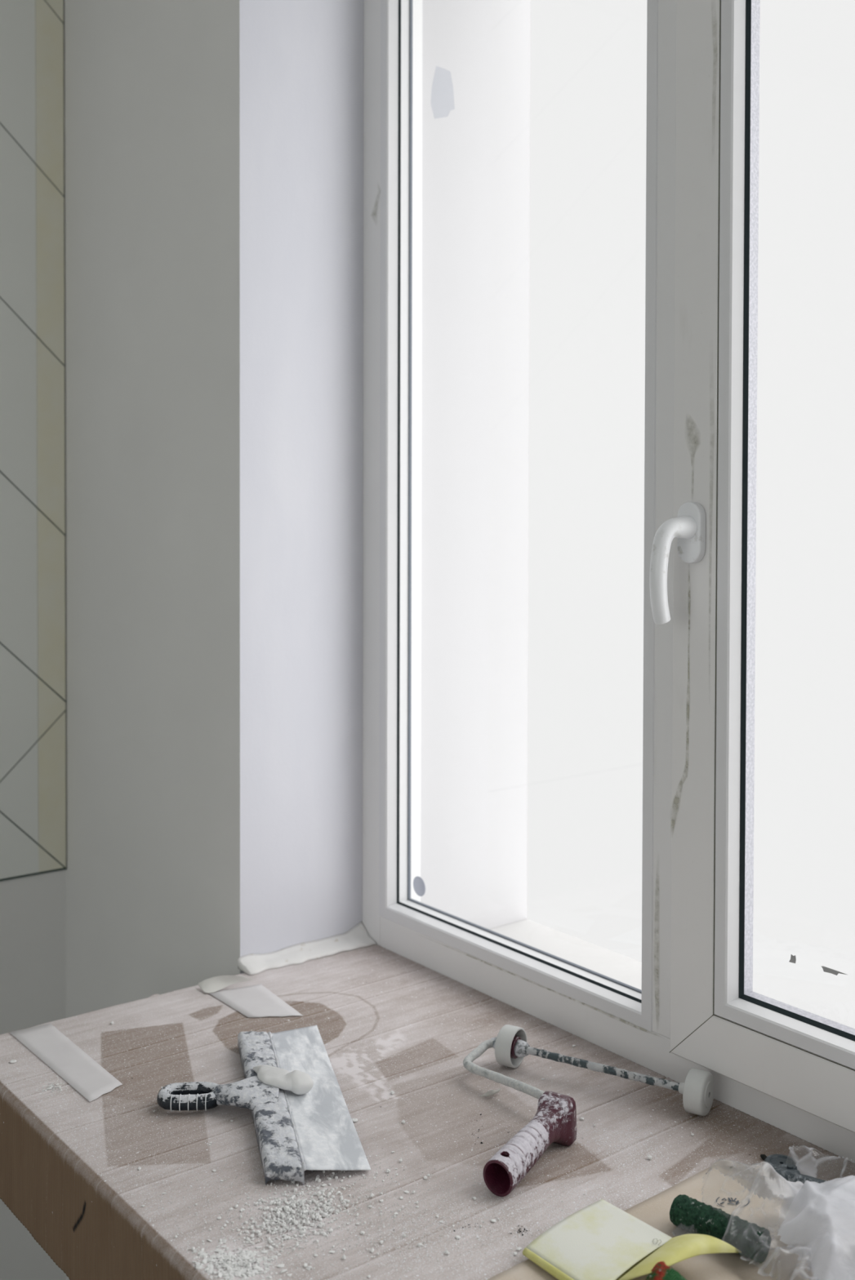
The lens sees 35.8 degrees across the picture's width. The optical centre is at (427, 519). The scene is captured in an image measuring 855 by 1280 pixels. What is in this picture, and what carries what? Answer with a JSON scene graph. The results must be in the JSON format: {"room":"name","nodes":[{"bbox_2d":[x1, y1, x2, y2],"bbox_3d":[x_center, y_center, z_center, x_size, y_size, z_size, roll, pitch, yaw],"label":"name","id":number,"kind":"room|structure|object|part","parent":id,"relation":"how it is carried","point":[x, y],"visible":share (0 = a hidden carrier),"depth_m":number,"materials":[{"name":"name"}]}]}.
{"room":"room under renovation","nodes":[
{"label":"room under renovation","id":0,"kind":"room"},
{"bbox_2d":[0,869,66,1279],"bbox_3d":[-1.989,0.153,1.476,3.234,2.720,0.200,-1,1,-38],"label":"wall","id":1,"kind":"structure","parent":0,"point":[33,908],"depth_m":2.37,"materials":[{"name":"paint"}]},
{"bbox_2d":[0,0,66,879],"bbox_3d":[-1.198,-0.287,1.958,1.383,1.850,0.006,-1,1,-38],"label":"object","id":2,"kind":"object","parent":1,"relation":"attached to","point":[33,794],"depth_m":2.35,"materials":[{"name":"tile"}]},
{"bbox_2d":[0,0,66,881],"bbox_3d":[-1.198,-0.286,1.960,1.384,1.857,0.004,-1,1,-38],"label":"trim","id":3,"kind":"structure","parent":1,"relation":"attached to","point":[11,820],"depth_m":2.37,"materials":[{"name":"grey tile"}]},
{"bbox_2d":[63,0,363,1279],"bbox_3d":[0.656,0.166,1.154,0.526,2.720,3.976,-1,1,-38],"label":"wall","id":4,"kind":"structure","parent":0,"point":[214,148],"depth_m":2.01,"materials":[{"name":"paint"}]},
{"bbox_2d":[63,3,66,859],"bbox_3d":[-0.653,-0.294,2.386,0.001,1.856,0.006,-1,1,-38],"label":"trim","id":5,"kind":"structure","parent":4,"relation":"attached to","point":[64,3],"depth_m":2.39,"materials":[{"name":"paint"}]},
{"bbox_2d":[488,919,641,989],"bbox_3d":[0.883,0.711,1.118,0.236,0.034,2.619,-1,1,-38],"label":"window sill","id":6,"kind":"structure","parent":4,"relation":"attached to","point":[628,971],"depth_m":2.07,"materials":[{"name":"white metal"}]},
{"bbox_2d":[362,0,854,1163],"bbox_3d":[0.546,-0.165,1.204,0.165,1.720,2.101,-1,1,-38],"label":"window","id":7,"kind":"structure","parent":4,"relation":"in","point":[789,1068],"depth_m":1.52,"materials":[{"name":"white plastic"}]},
{"bbox_2d":[413,875,425,896],"bbox_3d":[-0.012,0.544,1.966,0.001,0.029,0.030,-1,1,-38],"label":"round sticker","id":8,"kind":"object","parent":7,"relation":"attached to","point":[419,886],"visible":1,"depth_m":1.97,"materials":[{"name":"grey paper"}]},
{"bbox_3d":[0.297,0.014,1.490,0.012,0.069,0.033,-1,1,-38],"label":"handle plate","id":9,"kind":"part","parent":7,"relation":"part of","materials":[{"name":"plastic"}]},
{"bbox_3d":[0.689,-0.157,1.029,0.038,1.569,1.270,-1,1,-38],"label":"sash","id":10,"kind":"part","parent":7,"relation":"part of","materials":[{"name":"white plastic"}]},
{"bbox_2d":[788,954,795,963],"bbox_3d":[0.391,0.470,1.419,0.001,0.009,0.009,-1,1,-38],"label":"sticker","id":11,"kind":"object","parent":7,"relation":"attached to","point":[793,959],"visible":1,"depth_m":1.42,"materials":[{"name":"grey paper"}]},
{"bbox_2d":[821,966,846,975],"bbox_3d":[0.423,0.471,1.378,0.001,0.006,0.033,-1,1,-38],"label":"sticker","id":12,"kind":"object","parent":7,"relation":"attached to","point":[824,969],"visible":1,"depth_m":1.38,"materials":[{"name":"grey paper"}]},
{"bbox_2d":[420,0,529,928],"bbox_3d":[-0.040,-0.008,2.285,0.231,3.100,0.380,-1,1,-38],"label":"wall","id":13,"kind":"structure","parent":0,"point":[476,53],"depth_m":2.13,"materials":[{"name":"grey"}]},
{"bbox_3d":[0.121,1.110,1.183,0.300,0.830,1.450,-1,1,-38],"label":"trim","id":14,"kind":"structure","parent":0,"visible":0},
{"bbox_3d":[0.172,0.681,1.202,0.618,0.026,1.632,-1,1,-38],"label":"trim","id":15,"kind":"structure","parent":14,"relation":"on","visible":0},
{"bbox_2d":[0,920,854,1279],"bbox_3d":[0.160,0.716,1.206,0.631,0.156,1.651,-1,1,-38],"label":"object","id":16,"kind":"object","parent":15,"relation":"on","point":[386,1021],"depth_m":1.43,"materials":[{"name":"beige wood"}]},
{"bbox_2d":[9,1059,17,1062],"bbox_3d":[-0.500,0.653,1.597,0.008,0.001,0.008,-1,1,-38],"label":"drip","id":17,"kind":"object","parent":16,"relation":"on","point":[11,1060],"visible":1,"depth_m":1.60,"materials":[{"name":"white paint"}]},
{"bbox_2d":[35,1075,69,1097],"bbox_3d":[-0.430,0.655,1.532,0.044,0.003,0.053,-1,1,-38],"label":"flakes","id":18,"kind":"object","parent":16,"relation":"on","point":[51,1085],"visible":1,"depth_m":1.53,"materials":[{"name":"white"}]},
{"bbox_2d":[10,1022,122,1102],"bbox_3d":[-0.435,0.653,1.604,0.052,0.001,0.243,-1,1,-38],"label":"strip","id":19,"kind":"object","parent":16,"relation":"on","point":[54,1048],"visible":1,"depth_m":1.60,"materials":[{"name":"white plastic"}]},
{"bbox_2d":[197,975,252,992],"bbox_3d":[-0.279,0.639,1.835,0.076,0.018,0.028,0,1,-13],"label":"tape","id":20,"kind":"object","parent":16,"relation":"on","point":[212,984],"visible":1,"depth_m":1.83,"materials":[{"name":"white paper"}]},
{"bbox_2d":[186,1237,310,1279],"bbox_3d":[-0.164,0.662,1.188,0.086,0.004,0.096,-1,1,-32],"label":"debris","id":21,"kind":"object","parent":16,"relation":"on","point":[242,1258],"visible":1,"depth_m":1.18,"materials":[{"name":"white"}]},
{"bbox_2d":[246,1262,251,1268],"bbox_3d":[-0.158,0.662,1.175,0.005,0.005,0.006,0,1,-14],"label":"crumb","id":22,"kind":"object","parent":21,"relation":"on","point":[248,1265],"visible":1,"depth_m":1.17,"materials":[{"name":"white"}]},
{"bbox_2d":[208,983,302,1017],"bbox_3d":[-0.227,0.650,1.783,0.074,0.001,0.147,-1,1,-38],"label":"tape","id":23,"kind":"object","parent":16,"relation":"on","point":[252,1001],"visible":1,"depth_m":1.78,"materials":[{"name":"white paper"}]},
{"bbox_2d":[156,1025,370,1185],"bbox_3d":[-0.199,0.643,1.492,0.207,0.029,0.382,0,1,-13],"label":"knife","id":24,"kind":"object","parent":16,"relation":"on","point":[315,1129],"visible":0.93,"depth_m":1.46,"materials":[{"name":"grey plastic"}]},
{"bbox_3d":[-0.265,0.645,1.483,0.074,0.017,0.046,0,1,-3],"label":"handle","id":25,"kind":"part","parent":24,"relation":"part of","materials":[{"name":"black plastic"}]},
{"bbox_2d":[253,1064,313,1094],"bbox_3d":[-0.170,0.632,1.495,0.084,0.025,0.039,1,1,27],"label":"lump","id":26,"kind":"object","parent":24,"relation":"on","point":[299,1082],"visible":1,"depth_m":1.48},
{"bbox_3d":[-0.132,0.648,1.508,0.069,0.016,0.382,0,1,-13],"label":"blade","id":27,"kind":"part","parent":24,"relation":"part of","materials":[{"name":"silver metal"}]},
{"bbox_2d":[201,1170,397,1267],"bbox_3d":[-0.122,0.661,1.264,0.131,0.006,0.212,1,1,26],"label":"debris","id":28,"kind":"object","parent":16,"relation":"on","point":[302,1202],"visible":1,"depth_m":1.26,"materials":[{"name":"white"}]},
{"bbox_3d":[-0.176,0.635,1.965,0.219,0.026,0.039,-1,1,-38],"label":"filler strip","id":29,"kind":"part","parent":16,"relation":"part of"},
{"bbox_2d":[88,1083,758,1279],"bbox_3d":[-0.003,0.661,1.300,0.726,0.003,0.501,0,1,-2],"label":"plaster grit","id":30,"kind":"object","parent":16,"relation":"on","point":[380,1213],"visible":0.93,"depth_m":1.26,"materials":[{"name":"white"}]},
{"bbox_2d":[479,1088,500,1097],"bbox_3d":[0.073,0.653,1.510,0.028,0.006,0.008,-1,1,-31],"label":"scrap","id":31,"kind":"object","parent":16,"relation":"on","point":[491,1092],"visible":1,"depth_m":1.51,"materials":[{"name":"grey"}]},
{"bbox_2d":[510,1225,527,1237],"bbox_3d":[0.089,0.662,1.233,0.020,0.002,0.023,1,1,36],"label":"chips","id":32,"kind":"object","parent":16,"relation":"on","point":[519,1230],"visible":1,"depth_m":1.23,"materials":[{"name":"grey"}]},
{"bbox_2d":[462,1024,714,1196],"bbox_3d":[0.123,0.633,1.475,0.322,0.051,0.262,-1,1,-38],"label":"paint roller","id":33,"kind":"object","parent":16,"relation":"on","point":[554,1121],"visible":1,"depth_m":1.45,"materials":[{"name":"white plastic"}]},
{"bbox_2d":[486,1166,813,1279],"bbox_3d":[0.213,0.661,1.166,0.352,0.002,0.192,-1,1,-38],"label":"sheet","id":34,"kind":"object","parent":16,"relation":"on","point":[717,1190],"visible":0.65,"depth_m":1.23,"materials":[{"name":"beige"}]},
{"bbox_2d":[522,1199,741,1279],"bbox_3d":[0.175,0.641,1.184,0.150,0.036,0.146,-1,1,-38],"label":"notepad","id":35,"kind":"object","parent":34,"relation":"on","point":[599,1241],"visible":1,"depth_m":1.17,"materials":[{"name":"yellow paper"}]},
{"bbox_2d":[645,1261,685,1279],"bbox_3d":[0.202,0.642,1.103,0.040,0.039,0.032,1,2,41],"label":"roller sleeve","id":36,"kind":"object","parent":34,"relation":"on","point":[660,1271],"visible":1,"depth_m":1.10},
{"bbox_2d":[669,1194,771,1263],"bbox_3d":[0.266,0.646,1.209,0.090,0.030,0.030,1,2,43],"label":"roller sleeve","id":37,"kind":"object","parent":34,"relation":"on","point":[692,1215],"visible":0.87,"depth_m":1.20,"materials":[{"name":"green fabric"}]},
{"bbox_2d":[760,1154,766,1159],"bbox_3d":[0.347,0.658,1.368,0.005,0.006,0.008,-1,1,-38],"label":"dark speck","id":38,"kind":"object","parent":16,"relation":"on","point":[762,1157],"visible":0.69,"depth_m":1.37,"materials":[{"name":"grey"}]},
{"bbox_2d":[700,1159,854,1279],"bbox_3d":[0.349,0.622,1.170,0.179,0.068,0.174,0,1,-5],"label":"plastic bag","id":39,"kind":"object","parent":16,"relation":"on","point":[818,1224],"visible":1,"depth_m":1.16,"materials":[{"name":"clear plastic"}]},
{"bbox_3d":[0.380,0.650,1.290,0.121,0.021,0.047,1,2,45],"label":"plastic tool handle","id":40,"kind":"part","parent":16,"relation":"part of","materials":[{"name":"grey plastic"}]},
{"bbox_2d":[783,1145,847,1196],"bbox_3d":[0.384,0.643,1.284,0.086,0.030,0.099,-1,1,-38],"label":"plastic film","id":41,"kind":"object","parent":16,"relation":"on","point":[806,1170],"visible":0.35,"depth_m":1.31,"materials":[{"name":"plastic"}]}
]}

